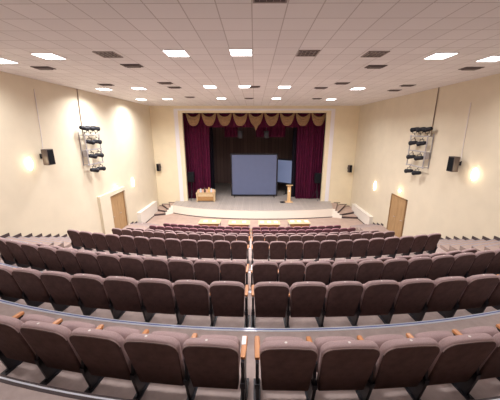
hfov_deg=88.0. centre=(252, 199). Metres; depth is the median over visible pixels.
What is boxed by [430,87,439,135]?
conduit pipe
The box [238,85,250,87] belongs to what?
recessed light
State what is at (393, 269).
seat
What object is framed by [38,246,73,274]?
seat
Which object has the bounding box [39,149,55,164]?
wall speaker
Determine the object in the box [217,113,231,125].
swag
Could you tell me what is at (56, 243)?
step
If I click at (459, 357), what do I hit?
seat
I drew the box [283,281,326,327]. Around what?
seat
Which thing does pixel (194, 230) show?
seat
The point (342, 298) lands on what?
seat
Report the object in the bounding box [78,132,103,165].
rack
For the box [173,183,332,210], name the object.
floor
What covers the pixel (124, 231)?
seat
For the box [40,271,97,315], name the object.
seat
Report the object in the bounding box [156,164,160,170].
wall speaker
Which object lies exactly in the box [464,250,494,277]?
seat
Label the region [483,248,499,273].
seat
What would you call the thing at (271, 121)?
swag
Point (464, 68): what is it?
ceiling vent
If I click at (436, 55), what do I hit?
recessed light
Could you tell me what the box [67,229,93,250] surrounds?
seat
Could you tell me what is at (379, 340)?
seat cushion
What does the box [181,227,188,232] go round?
seat
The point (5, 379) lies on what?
tier nosing
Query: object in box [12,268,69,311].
seat
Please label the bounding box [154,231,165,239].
seat
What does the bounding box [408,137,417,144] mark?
lamp
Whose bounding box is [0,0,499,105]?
ceiling
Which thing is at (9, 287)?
seat
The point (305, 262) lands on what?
seat
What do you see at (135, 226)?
step
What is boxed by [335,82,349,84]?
ceiling vent
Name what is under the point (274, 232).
seat
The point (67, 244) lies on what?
step
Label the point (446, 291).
seat
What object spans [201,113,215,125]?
swag
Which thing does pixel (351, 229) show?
seat
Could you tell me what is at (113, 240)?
seat
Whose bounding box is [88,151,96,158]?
lamp
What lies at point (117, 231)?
seat
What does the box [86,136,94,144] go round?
lamp
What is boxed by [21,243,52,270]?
seat
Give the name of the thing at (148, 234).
seat
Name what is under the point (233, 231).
seat
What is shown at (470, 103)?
cable
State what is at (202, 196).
display table
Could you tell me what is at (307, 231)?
seat
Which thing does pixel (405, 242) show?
seat
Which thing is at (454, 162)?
wall speaker
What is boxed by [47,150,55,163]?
grille
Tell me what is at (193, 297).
seat
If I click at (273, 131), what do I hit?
cloth
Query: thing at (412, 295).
seat
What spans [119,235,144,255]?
seat
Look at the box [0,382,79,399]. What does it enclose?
tier
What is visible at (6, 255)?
seat
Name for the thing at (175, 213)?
trim
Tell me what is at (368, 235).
seat
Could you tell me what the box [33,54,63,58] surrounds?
diffuser
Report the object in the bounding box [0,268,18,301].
seat
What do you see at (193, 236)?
seat
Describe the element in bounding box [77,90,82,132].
conduit pipe
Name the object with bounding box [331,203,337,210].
step
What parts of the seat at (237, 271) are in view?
panel, backrest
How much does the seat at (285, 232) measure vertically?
0.957 m
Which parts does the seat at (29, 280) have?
backrest, panel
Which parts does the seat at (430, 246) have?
panel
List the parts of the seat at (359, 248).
backrest, panel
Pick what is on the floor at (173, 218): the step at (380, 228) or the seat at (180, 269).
the step at (380, 228)
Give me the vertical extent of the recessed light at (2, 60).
0.014 m
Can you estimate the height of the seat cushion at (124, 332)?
0.377 m
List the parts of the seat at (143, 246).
backrest, panel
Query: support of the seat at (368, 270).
on the tier at (1, 261)
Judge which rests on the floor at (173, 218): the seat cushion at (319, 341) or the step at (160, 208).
the step at (160, 208)
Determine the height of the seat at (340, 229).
0.957 m
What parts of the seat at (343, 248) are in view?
panel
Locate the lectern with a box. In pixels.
[285,185,292,202]
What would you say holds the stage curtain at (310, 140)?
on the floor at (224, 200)
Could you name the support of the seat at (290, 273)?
on the tier at (1, 261)
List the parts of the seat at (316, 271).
backrest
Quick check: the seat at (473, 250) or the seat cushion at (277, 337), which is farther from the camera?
the seat at (473, 250)
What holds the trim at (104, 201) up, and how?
attached to the wall at (60, 197)
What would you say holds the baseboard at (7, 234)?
attached to the wall at (60, 197)
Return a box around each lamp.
[79,126,89,133]
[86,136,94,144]
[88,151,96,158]
[90,165,99,171]
[93,137,101,143]
[95,150,103,156]
[97,164,105,170]
[404,166,412,172]
[406,151,414,158]
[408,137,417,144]
[410,127,419,134]
[411,167,420,174]
[414,152,423,160]
[416,127,424,134]
[416,138,425,145]
[422,127,432,134]
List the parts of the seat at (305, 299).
backrest, panel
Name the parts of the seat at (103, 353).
panel, backrest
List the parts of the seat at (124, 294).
backrest, panel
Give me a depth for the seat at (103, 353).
2.67 m
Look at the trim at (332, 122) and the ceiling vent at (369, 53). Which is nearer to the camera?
the ceiling vent at (369, 53)
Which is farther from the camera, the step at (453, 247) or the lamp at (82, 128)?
the lamp at (82, 128)
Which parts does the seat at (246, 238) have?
panel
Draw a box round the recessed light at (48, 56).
[29,53,67,59]
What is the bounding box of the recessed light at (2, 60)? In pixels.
[0,58,19,63]
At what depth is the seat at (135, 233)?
12.24 m
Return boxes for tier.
[0,260,467,290]
[0,267,496,327]
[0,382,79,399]
[69,246,446,268]
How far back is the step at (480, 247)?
8.75 m
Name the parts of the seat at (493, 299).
panel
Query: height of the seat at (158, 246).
0.957 m
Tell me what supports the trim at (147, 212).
attached to the wall at (60, 197)
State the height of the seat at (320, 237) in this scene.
0.957 m
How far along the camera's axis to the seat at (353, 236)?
11.87 m
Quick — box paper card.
[242,336,245,344]
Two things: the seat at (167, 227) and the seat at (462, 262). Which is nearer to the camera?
the seat at (462, 262)
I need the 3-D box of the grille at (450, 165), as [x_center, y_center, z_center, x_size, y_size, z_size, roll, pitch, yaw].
[8.684,-1.581,11.371,0.014,0.600,0.300,-1,15,-2]
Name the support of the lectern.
on the floor at (224, 200)
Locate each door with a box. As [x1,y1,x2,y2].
[110,191,127,228]
[386,193,407,237]
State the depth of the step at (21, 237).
9.61 m
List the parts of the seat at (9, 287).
backrest, panel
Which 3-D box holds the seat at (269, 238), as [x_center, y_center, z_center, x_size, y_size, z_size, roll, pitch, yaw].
[0.804,1.986,11.937,0.598,0.957,0.494,0,15,0]
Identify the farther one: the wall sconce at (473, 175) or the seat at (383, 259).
the wall sconce at (473, 175)
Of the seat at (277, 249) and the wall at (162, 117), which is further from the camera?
the wall at (162, 117)
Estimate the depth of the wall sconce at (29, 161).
10.35 m
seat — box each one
[0,237,29,267]
[0,265,43,306]
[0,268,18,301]
[0,311,62,384]
[6,240,44,270]
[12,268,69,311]
[20,320,103,392]
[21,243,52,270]
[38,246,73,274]
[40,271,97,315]
[56,248,84,273]
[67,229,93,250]
[69,326,149,399]
[71,274,125,318]
[76,251,105,277]
[79,231,104,251]
[92,232,117,253]
[97,253,125,276]
[103,276,155,322]
[105,234,130,254]
[112,228,122,235]
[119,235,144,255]
[119,255,147,280]
[122,229,132,235]
[123,331,197,399]
[132,230,143,236]
[134,236,158,256]
[137,278,185,324]
[143,231,153,238]
[143,257,172,282]
[149,225,157,230]
[149,237,172,258]
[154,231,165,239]
[157,226,164,230]
[165,226,172,230]
[165,232,176,238]
[165,238,187,258]
[168,259,196,282]
[173,227,180,231]
[173,280,217,326]
[176,233,188,240]
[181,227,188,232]
[181,239,202,259]
[182,334,248,399]
[188,233,200,241]
[189,228,197,232]
[193,260,221,284]
[197,240,216,259]
[198,228,205,233]
[200,234,212,240]
[209,281,249,327]
[212,234,224,242]
[214,240,232,259]
[215,229,223,233]
[220,261,249,289]
[223,229,231,233]
[224,234,236,244]
[231,241,248,263]
[232,229,240,233]
[237,235,249,246]
[241,230,250,235]
[250,261,277,290]
[251,241,268,264]
[251,281,289,327]
[252,235,264,243]
[253,336,317,399]
[261,230,269,234]
[264,235,276,245]
[268,241,285,260]
[270,230,278,234]
[275,261,291,268]
[277,235,289,245]
[277,262,304,287]
[279,230,287,234]
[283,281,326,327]
[284,241,302,260]
[289,235,301,240]
[296,229,304,233]
[297,260,313,265]
[298,240,319,260]
[301,235,313,243]
[303,261,331,284]
[305,229,313,233]
[305,336,380,399]
[314,229,322,233]
[314,234,325,242]
[314,240,336,260]
[315,281,363,327]
[322,229,330,233]
[326,234,337,241]
[328,261,358,284]
[329,239,352,260]
[331,228,338,232]
[337,233,349,240]
[339,228,347,232]
[345,239,368,258]
[347,227,355,232]
[347,280,399,325]
[349,233,361,240]
[354,260,383,283]
[355,334,439,399]
[356,258,373,262]
[359,238,384,258]
[361,232,372,239]
[372,232,383,237]
[374,237,399,258]
[376,257,392,261]
[378,258,408,281]
[378,278,434,323]
[383,231,394,238]
[388,236,413,258]
[395,256,411,259]
[401,234,427,255]
[401,257,431,280]
[404,331,496,399]
[409,276,467,320]
[412,254,429,257]
[414,233,440,254]
[424,255,454,279]
[429,252,445,257]
[438,274,498,317]
[445,252,475,276]
[446,250,461,255]
[451,324,499,399]
[462,248,476,252]
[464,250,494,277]
[466,274,499,313]
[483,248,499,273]
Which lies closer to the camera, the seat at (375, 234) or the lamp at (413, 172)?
the seat at (375, 234)
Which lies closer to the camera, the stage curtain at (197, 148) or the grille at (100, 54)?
the grille at (100, 54)
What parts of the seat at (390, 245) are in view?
panel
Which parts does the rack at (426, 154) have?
post, wall rail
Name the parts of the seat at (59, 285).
backrest, panel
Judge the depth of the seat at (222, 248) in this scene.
8.66 m
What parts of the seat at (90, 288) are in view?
backrest, panel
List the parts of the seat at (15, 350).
backrest, panel, armrest, armrest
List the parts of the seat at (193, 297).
panel, backrest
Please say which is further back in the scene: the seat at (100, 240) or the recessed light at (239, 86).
the recessed light at (239, 86)
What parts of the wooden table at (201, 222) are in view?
modesty panel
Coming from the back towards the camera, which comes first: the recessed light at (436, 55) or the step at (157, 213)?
the step at (157, 213)
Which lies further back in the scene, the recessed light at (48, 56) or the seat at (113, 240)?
the seat at (113, 240)
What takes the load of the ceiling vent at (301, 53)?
in the ceiling
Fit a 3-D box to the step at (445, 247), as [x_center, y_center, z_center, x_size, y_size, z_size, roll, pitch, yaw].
[8.252,3.146,10.604,1.987,2.910,0.436,-5,16,-17]
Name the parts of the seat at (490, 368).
armrest, backrest, panel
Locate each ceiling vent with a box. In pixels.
[30,66,54,69]
[92,51,122,57]
[120,64,142,67]
[157,82,172,84]
[253,0,286,2]
[296,50,319,56]
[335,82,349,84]
[361,51,389,56]
[364,65,387,68]
[458,67,483,70]
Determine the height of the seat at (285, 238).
0.957 m
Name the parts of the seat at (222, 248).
backrest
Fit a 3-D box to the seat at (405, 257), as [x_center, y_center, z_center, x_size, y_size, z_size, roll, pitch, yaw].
[4.223,1.994,7.601,0.603,0.957,0.494,-2,15,-9]
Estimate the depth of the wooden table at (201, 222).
18.90 m
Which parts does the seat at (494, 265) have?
panel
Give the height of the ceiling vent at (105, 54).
0.020 m
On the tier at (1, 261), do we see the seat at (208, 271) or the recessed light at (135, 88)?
the seat at (208, 271)
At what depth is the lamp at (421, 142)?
13.44 m
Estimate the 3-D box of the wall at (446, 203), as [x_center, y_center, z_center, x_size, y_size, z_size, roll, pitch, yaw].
[9.257,-0.144,10.566,0.250,9.284,27.090,0,15,0]
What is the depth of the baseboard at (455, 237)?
10.97 m
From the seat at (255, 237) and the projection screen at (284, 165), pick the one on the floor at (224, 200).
the projection screen at (284, 165)
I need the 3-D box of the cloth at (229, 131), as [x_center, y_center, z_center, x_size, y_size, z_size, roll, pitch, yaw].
[-2.103,-7.724,25.016,1.280,3.149,0.170,0,15,0]
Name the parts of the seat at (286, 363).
armrest, backrest, panel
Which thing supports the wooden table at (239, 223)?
on the floor at (173, 218)
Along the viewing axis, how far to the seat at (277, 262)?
7.01 m
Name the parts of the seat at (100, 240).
panel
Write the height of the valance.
1.330 m
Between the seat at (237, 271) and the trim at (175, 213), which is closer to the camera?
the seat at (237, 271)
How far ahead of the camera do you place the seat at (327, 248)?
8.69 m
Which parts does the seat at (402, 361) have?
backrest, panel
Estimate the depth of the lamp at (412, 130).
14.07 m
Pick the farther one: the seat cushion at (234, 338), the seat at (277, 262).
the seat at (277, 262)
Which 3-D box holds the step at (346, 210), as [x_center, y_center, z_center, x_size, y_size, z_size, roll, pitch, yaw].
[8.590,1.111,23.142,1.241,0.319,3.062,9,18,31]
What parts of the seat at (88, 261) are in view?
backrest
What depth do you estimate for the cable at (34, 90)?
10.81 m
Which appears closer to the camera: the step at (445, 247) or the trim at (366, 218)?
the step at (445, 247)
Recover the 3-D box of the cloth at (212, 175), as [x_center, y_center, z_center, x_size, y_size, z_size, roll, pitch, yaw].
[-4.199,-4.339,24.905,0.901,8.310,0.171,0,15,0]
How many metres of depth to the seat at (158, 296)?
4.16 m
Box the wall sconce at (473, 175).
[471,168,476,179]
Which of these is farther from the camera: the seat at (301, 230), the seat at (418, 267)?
the seat at (301, 230)
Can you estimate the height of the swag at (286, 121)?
1.080 m
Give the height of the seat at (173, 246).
0.957 m
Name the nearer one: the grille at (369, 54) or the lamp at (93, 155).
the grille at (369, 54)
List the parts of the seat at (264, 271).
backrest, panel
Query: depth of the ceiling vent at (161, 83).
11.36 m
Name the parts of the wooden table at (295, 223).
modesty panel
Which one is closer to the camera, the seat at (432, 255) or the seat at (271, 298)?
the seat at (271, 298)
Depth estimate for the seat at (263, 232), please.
16.28 m
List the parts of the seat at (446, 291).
backrest, panel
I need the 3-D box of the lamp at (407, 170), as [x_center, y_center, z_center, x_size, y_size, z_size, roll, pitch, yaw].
[8.821,-1.716,14.582,0.286,0.458,0.472,-6,16,-20]
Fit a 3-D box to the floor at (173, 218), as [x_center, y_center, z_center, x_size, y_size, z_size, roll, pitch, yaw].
[0.104,3.279,16.287,18.610,0.300,36.250,0,15,0]
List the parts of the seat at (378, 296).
panel, backrest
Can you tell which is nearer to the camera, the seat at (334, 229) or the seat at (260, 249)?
the seat at (260, 249)
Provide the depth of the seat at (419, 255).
7.37 m
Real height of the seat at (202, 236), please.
0.957 m
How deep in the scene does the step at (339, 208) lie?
23.51 m
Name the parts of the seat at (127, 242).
backrest, panel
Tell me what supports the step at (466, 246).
on the floor at (173, 218)
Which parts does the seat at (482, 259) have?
backrest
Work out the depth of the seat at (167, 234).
11.96 m
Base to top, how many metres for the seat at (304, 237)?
0.957 m
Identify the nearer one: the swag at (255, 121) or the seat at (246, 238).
the seat at (246, 238)
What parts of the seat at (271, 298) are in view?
armrest, backrest, panel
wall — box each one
[0,71,158,236]
[149,106,359,205]
[213,127,292,182]
[350,73,499,239]
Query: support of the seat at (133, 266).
on the tier at (1, 261)
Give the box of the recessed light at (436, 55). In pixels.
[423,52,459,58]
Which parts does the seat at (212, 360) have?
panel, backrest, armrest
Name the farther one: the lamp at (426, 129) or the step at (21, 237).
the lamp at (426, 129)
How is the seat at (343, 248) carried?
on the tier at (82, 248)
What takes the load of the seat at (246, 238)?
on the tier
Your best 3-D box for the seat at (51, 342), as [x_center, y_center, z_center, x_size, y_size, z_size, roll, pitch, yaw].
[-2.101,1.676,2.943,0.615,0.957,0.494,3,15,10]
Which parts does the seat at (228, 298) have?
backrest, panel, armrest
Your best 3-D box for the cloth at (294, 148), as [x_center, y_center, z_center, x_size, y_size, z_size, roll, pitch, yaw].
[4.476,-4.325,24.852,1.350,8.310,0.175,0,15,0]
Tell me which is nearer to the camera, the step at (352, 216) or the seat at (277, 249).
the seat at (277, 249)
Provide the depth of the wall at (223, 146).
31.39 m
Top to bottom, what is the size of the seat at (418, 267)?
0.957 m
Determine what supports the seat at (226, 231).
on the tier
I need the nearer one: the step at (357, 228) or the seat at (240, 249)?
the seat at (240, 249)
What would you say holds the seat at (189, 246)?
on the tier at (82, 248)
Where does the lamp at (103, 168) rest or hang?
attached to the rack at (85, 153)
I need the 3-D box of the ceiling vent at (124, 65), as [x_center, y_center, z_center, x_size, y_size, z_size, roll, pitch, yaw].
[-3.905,-4.338,8.384,0.600,0.050,0.360,0,15,0]
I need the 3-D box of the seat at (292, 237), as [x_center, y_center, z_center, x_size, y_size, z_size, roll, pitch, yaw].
[1.920,1.982,11.953,0.598,0.957,0.494,0,15,-2]
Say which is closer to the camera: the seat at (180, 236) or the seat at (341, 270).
the seat at (341, 270)
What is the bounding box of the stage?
[173,205,332,218]
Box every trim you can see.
[97,186,129,234]
[137,201,157,222]
[173,109,335,200]
[175,213,328,219]
[352,204,372,224]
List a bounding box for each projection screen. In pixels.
[230,153,277,197]
[277,158,291,193]
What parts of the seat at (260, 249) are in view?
backrest, panel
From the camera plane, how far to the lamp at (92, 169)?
14.02 m
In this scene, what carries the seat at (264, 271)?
on the tier at (1, 261)
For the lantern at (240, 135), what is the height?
2.780 m
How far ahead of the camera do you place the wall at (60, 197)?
12.27 m
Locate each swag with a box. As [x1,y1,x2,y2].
[186,113,200,125]
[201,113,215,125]
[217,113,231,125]
[233,113,247,125]
[248,113,262,129]
[264,113,278,125]
[280,113,294,125]
[296,113,310,125]
[311,113,325,125]
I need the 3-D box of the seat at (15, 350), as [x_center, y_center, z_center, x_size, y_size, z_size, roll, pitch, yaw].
[-2.701,1.645,3.059,0.672,0.957,0.494,3,15,12]
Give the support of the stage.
on the floor at (173, 218)
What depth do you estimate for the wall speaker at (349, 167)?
23.15 m
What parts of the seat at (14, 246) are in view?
backrest, panel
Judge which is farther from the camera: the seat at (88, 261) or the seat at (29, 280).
the seat at (88, 261)
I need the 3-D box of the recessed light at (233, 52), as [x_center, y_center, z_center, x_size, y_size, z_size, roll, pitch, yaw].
[-0.313,-3.981,6.987,0.620,0.014,0.620,0,15,0]
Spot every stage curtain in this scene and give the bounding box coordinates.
[184,127,210,197]
[295,127,324,198]
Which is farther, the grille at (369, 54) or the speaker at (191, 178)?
the speaker at (191, 178)
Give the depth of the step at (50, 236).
11.23 m
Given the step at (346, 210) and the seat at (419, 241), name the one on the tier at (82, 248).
the seat at (419, 241)
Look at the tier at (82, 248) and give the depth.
9.42 m
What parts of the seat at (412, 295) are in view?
panel, backrest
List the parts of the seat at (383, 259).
backrest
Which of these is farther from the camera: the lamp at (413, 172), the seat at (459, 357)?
the lamp at (413, 172)
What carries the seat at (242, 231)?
on the tier
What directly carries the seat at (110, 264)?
on the tier at (1, 261)
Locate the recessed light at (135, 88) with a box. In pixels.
[130,87,147,89]
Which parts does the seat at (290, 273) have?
backrest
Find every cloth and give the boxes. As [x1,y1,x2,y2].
[209,127,214,188]
[225,127,237,136]
[256,127,285,136]
[291,127,296,196]
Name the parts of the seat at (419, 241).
panel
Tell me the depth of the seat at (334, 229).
16.52 m
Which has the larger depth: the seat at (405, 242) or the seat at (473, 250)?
the seat at (405, 242)
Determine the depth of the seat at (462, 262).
5.90 m
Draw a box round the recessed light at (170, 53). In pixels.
[161,50,189,56]
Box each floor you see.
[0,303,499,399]
[147,213,362,237]
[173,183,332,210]
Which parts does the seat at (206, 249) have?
backrest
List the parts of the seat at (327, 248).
backrest, panel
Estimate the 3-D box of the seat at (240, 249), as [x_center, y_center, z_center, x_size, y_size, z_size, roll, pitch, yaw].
[-0.422,1.757,8.825,0.601,0.957,0.494,1,15,2]
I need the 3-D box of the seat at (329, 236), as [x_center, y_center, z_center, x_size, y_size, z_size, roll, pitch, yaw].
[3.592,1.957,12.047,0.598,0.957,0.494,-1,15,-5]
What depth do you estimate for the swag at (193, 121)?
22.85 m
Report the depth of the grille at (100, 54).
7.16 m
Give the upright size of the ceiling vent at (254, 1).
0.020 m
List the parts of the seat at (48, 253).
panel, backrest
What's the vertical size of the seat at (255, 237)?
0.957 m
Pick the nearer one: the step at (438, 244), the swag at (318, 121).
the step at (438, 244)
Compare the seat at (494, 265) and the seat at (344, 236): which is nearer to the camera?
the seat at (494, 265)
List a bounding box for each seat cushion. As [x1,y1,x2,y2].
[20,314,55,322]
[60,321,96,331]
[104,326,141,339]
[151,331,188,367]
[199,334,239,366]
[262,336,303,342]
[314,336,354,371]
[365,334,404,348]
[414,331,453,342]
[460,326,498,336]
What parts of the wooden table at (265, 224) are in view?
modesty panel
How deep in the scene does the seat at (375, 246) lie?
8.86 m
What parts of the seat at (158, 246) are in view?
backrest, panel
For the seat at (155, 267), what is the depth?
5.67 m
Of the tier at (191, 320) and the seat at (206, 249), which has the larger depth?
the seat at (206, 249)
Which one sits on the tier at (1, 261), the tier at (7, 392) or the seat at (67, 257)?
the seat at (67, 257)
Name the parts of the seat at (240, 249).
panel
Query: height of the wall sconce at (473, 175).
0.520 m
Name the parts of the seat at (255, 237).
panel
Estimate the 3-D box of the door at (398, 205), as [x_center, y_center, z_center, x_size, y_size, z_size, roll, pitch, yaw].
[9.107,0.994,16.445,0.114,2.510,1.750,0,15,0]
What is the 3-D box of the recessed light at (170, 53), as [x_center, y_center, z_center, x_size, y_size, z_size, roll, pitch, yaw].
[-2.083,-4.001,7.065,0.620,0.014,0.620,0,15,0]
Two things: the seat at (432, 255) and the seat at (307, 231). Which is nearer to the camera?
the seat at (432, 255)
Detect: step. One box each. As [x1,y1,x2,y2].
[6,236,41,243]
[18,236,53,245]
[29,236,63,247]
[39,236,71,247]
[49,236,70,241]
[123,224,149,228]
[154,211,165,215]
[157,206,166,211]
[162,204,169,209]
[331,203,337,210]
[336,205,345,212]
[339,206,353,215]
[342,214,357,218]
[356,224,376,231]
[360,225,396,236]
[437,239,463,247]
[440,239,474,251]
[448,239,485,251]
[459,239,496,250]
[471,241,499,251]
[484,244,499,250]
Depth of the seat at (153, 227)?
17.08 m
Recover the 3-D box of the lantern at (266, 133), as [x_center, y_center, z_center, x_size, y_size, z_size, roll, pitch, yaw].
[1.302,-7.244,24.367,0.440,2.780,0.440,0,15,0]
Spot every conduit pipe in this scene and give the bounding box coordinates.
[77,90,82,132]
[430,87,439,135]
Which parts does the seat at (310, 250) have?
panel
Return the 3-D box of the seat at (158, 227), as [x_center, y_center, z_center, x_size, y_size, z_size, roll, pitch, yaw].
[-5.974,2.109,17.250,0.598,0.957,0.494,3,15,11]
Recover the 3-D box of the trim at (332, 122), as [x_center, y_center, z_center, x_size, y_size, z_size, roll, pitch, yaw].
[0.141,-3.868,23.311,13.940,8.250,0.050,0,15,0]
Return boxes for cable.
[34,90,42,148]
[460,103,470,160]
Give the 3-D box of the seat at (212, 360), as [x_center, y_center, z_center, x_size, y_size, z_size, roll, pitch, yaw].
[-0.364,1.729,2.744,0.615,0.957,0.494,1,15,3]
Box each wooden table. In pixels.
[198,219,220,226]
[228,220,249,227]
[258,220,280,227]
[287,219,310,226]
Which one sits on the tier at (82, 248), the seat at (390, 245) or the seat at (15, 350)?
the seat at (390, 245)
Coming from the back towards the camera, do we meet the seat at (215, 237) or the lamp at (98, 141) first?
the lamp at (98, 141)
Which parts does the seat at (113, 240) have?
panel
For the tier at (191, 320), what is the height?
4.050 m
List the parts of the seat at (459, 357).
armrest, panel, backrest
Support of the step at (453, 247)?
on the floor at (173, 218)
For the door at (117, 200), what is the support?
in the wall at (60, 197)
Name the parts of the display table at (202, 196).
drawer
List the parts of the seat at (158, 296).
backrest, panel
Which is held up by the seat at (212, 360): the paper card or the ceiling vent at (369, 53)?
the paper card
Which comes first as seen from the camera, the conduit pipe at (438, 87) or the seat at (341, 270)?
the seat at (341, 270)
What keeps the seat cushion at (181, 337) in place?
on the seat at (157, 356)
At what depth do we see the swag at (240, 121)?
22.83 m
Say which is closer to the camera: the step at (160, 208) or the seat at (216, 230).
the seat at (216, 230)
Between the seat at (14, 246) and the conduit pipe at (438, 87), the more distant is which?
the conduit pipe at (438, 87)
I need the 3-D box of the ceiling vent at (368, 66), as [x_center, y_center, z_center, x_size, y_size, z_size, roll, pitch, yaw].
[4.046,-4.372,8.512,0.600,0.050,0.360,0,15,0]
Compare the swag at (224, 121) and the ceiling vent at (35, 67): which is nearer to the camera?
the ceiling vent at (35, 67)
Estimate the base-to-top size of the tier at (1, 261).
3.630 m
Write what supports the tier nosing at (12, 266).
on the tier at (191, 320)
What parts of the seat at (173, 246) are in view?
backrest, panel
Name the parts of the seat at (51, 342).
panel, backrest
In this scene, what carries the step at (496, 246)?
on the floor at (173, 218)
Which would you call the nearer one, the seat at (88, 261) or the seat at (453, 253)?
the seat at (88, 261)
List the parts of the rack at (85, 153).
wall rail, post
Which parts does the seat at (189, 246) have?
backrest, panel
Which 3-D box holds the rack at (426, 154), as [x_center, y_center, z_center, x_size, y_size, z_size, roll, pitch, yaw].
[8.989,-2.677,13.945,0.332,1.780,1.630,0,15,0]
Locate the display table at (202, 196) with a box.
[196,189,215,201]
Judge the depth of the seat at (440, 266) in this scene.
5.80 m
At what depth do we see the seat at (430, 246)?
9.30 m
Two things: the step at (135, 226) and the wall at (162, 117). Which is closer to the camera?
the step at (135, 226)
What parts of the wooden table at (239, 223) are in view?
modesty panel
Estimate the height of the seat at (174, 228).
0.957 m
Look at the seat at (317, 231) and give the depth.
16.41 m
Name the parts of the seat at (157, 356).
panel, backrest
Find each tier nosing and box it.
[0,262,250,292]
[0,299,499,331]
[0,374,499,399]
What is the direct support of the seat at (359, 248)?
on the tier at (82, 248)
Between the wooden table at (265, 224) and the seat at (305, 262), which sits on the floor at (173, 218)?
the wooden table at (265, 224)
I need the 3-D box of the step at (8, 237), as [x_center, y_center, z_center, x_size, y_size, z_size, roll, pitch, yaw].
[-8.130,3.150,9.464,1.955,3.496,0.436,5,16,18]
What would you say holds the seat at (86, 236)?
on the tier at (82, 248)
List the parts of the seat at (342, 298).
backrest, panel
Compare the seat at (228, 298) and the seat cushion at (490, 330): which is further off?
the seat at (228, 298)
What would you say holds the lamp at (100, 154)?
attached to the rack at (85, 153)
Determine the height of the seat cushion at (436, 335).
0.377 m
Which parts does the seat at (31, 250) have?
backrest, panel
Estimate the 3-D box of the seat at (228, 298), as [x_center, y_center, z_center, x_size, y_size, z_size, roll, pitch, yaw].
[-0.367,1.665,4.284,0.608,0.957,0.494,1,15,2]
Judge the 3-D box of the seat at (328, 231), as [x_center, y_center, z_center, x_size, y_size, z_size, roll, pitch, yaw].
[4.693,2.240,16.765,0.598,0.957,0.494,-2,15,-6]
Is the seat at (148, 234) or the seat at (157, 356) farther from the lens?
the seat at (148, 234)
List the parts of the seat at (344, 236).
panel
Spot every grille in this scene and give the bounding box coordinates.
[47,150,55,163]
[99,53,117,56]
[188,173,192,181]
[365,52,385,56]
[446,157,453,170]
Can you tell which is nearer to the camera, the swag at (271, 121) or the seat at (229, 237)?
the seat at (229, 237)
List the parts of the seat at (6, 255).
panel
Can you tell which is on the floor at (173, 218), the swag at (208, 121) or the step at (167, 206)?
the step at (167, 206)
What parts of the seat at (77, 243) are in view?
panel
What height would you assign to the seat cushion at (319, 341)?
0.377 m
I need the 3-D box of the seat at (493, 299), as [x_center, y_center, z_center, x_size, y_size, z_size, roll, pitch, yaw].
[4.263,1.593,4.549,0.608,0.957,0.494,-2,15,-9]
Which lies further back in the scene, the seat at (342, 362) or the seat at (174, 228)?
the seat at (174, 228)
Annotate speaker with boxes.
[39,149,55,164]
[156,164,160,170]
[187,172,194,181]
[314,173,320,182]
[347,165,351,172]
[446,156,461,171]
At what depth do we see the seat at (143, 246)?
8.98 m
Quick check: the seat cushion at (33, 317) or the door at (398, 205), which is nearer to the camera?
the seat cushion at (33, 317)
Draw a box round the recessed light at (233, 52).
[229,49,252,55]
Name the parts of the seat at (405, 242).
panel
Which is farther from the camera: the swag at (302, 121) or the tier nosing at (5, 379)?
the swag at (302, 121)
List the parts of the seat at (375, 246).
backrest, panel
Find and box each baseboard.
[0,216,153,237]
[358,219,499,240]
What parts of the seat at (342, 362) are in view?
backrest, panel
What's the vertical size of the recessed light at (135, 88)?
0.014 m
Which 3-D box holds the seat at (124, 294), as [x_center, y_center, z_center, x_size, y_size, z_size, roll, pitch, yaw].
[-2.080,1.632,4.407,0.608,0.957,0.494,2,15,6]
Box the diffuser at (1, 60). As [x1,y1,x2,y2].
[0,59,14,62]
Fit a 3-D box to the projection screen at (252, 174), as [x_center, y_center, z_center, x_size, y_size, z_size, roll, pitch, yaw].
[0.152,-2.433,25.597,4.610,4.290,0.900,0,15,0]
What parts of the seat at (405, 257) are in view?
backrest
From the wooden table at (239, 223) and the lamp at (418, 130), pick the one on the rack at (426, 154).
the lamp at (418, 130)
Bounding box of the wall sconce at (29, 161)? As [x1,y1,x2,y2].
[27,157,32,169]
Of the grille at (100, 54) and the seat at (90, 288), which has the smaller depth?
the seat at (90, 288)
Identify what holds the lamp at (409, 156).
attached to the rack at (426, 154)
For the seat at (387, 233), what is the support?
on the tier
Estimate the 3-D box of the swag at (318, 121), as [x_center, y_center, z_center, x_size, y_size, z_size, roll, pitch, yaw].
[5.823,-7.088,22.807,1.320,1.080,0.175,0,15,0]
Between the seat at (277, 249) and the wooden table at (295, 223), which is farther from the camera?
the wooden table at (295, 223)
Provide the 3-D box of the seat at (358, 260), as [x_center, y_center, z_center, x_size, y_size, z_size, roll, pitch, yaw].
[3.099,2.032,7.460,0.603,0.957,0.494,-2,15,-6]
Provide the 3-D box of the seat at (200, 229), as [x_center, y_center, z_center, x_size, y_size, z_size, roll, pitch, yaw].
[-3.219,2.226,16.818,0.598,0.957,0.494,2,15,7]
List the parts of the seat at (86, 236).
panel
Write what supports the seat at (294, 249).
on the tier at (82, 248)
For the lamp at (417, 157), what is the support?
attached to the rack at (426, 154)
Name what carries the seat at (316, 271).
on the tier at (1, 261)
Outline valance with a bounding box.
[183,113,325,126]
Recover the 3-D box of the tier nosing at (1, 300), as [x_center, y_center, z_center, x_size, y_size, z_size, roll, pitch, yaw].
[0.025,1.713,4.701,14.640,0.042,1.844,0,15,0]
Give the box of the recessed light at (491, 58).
[474,56,499,61]
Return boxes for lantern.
[238,131,242,137]
[264,127,268,137]
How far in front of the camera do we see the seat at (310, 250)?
8.65 m
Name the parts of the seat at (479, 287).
panel, backrest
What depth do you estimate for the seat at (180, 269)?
5.61 m

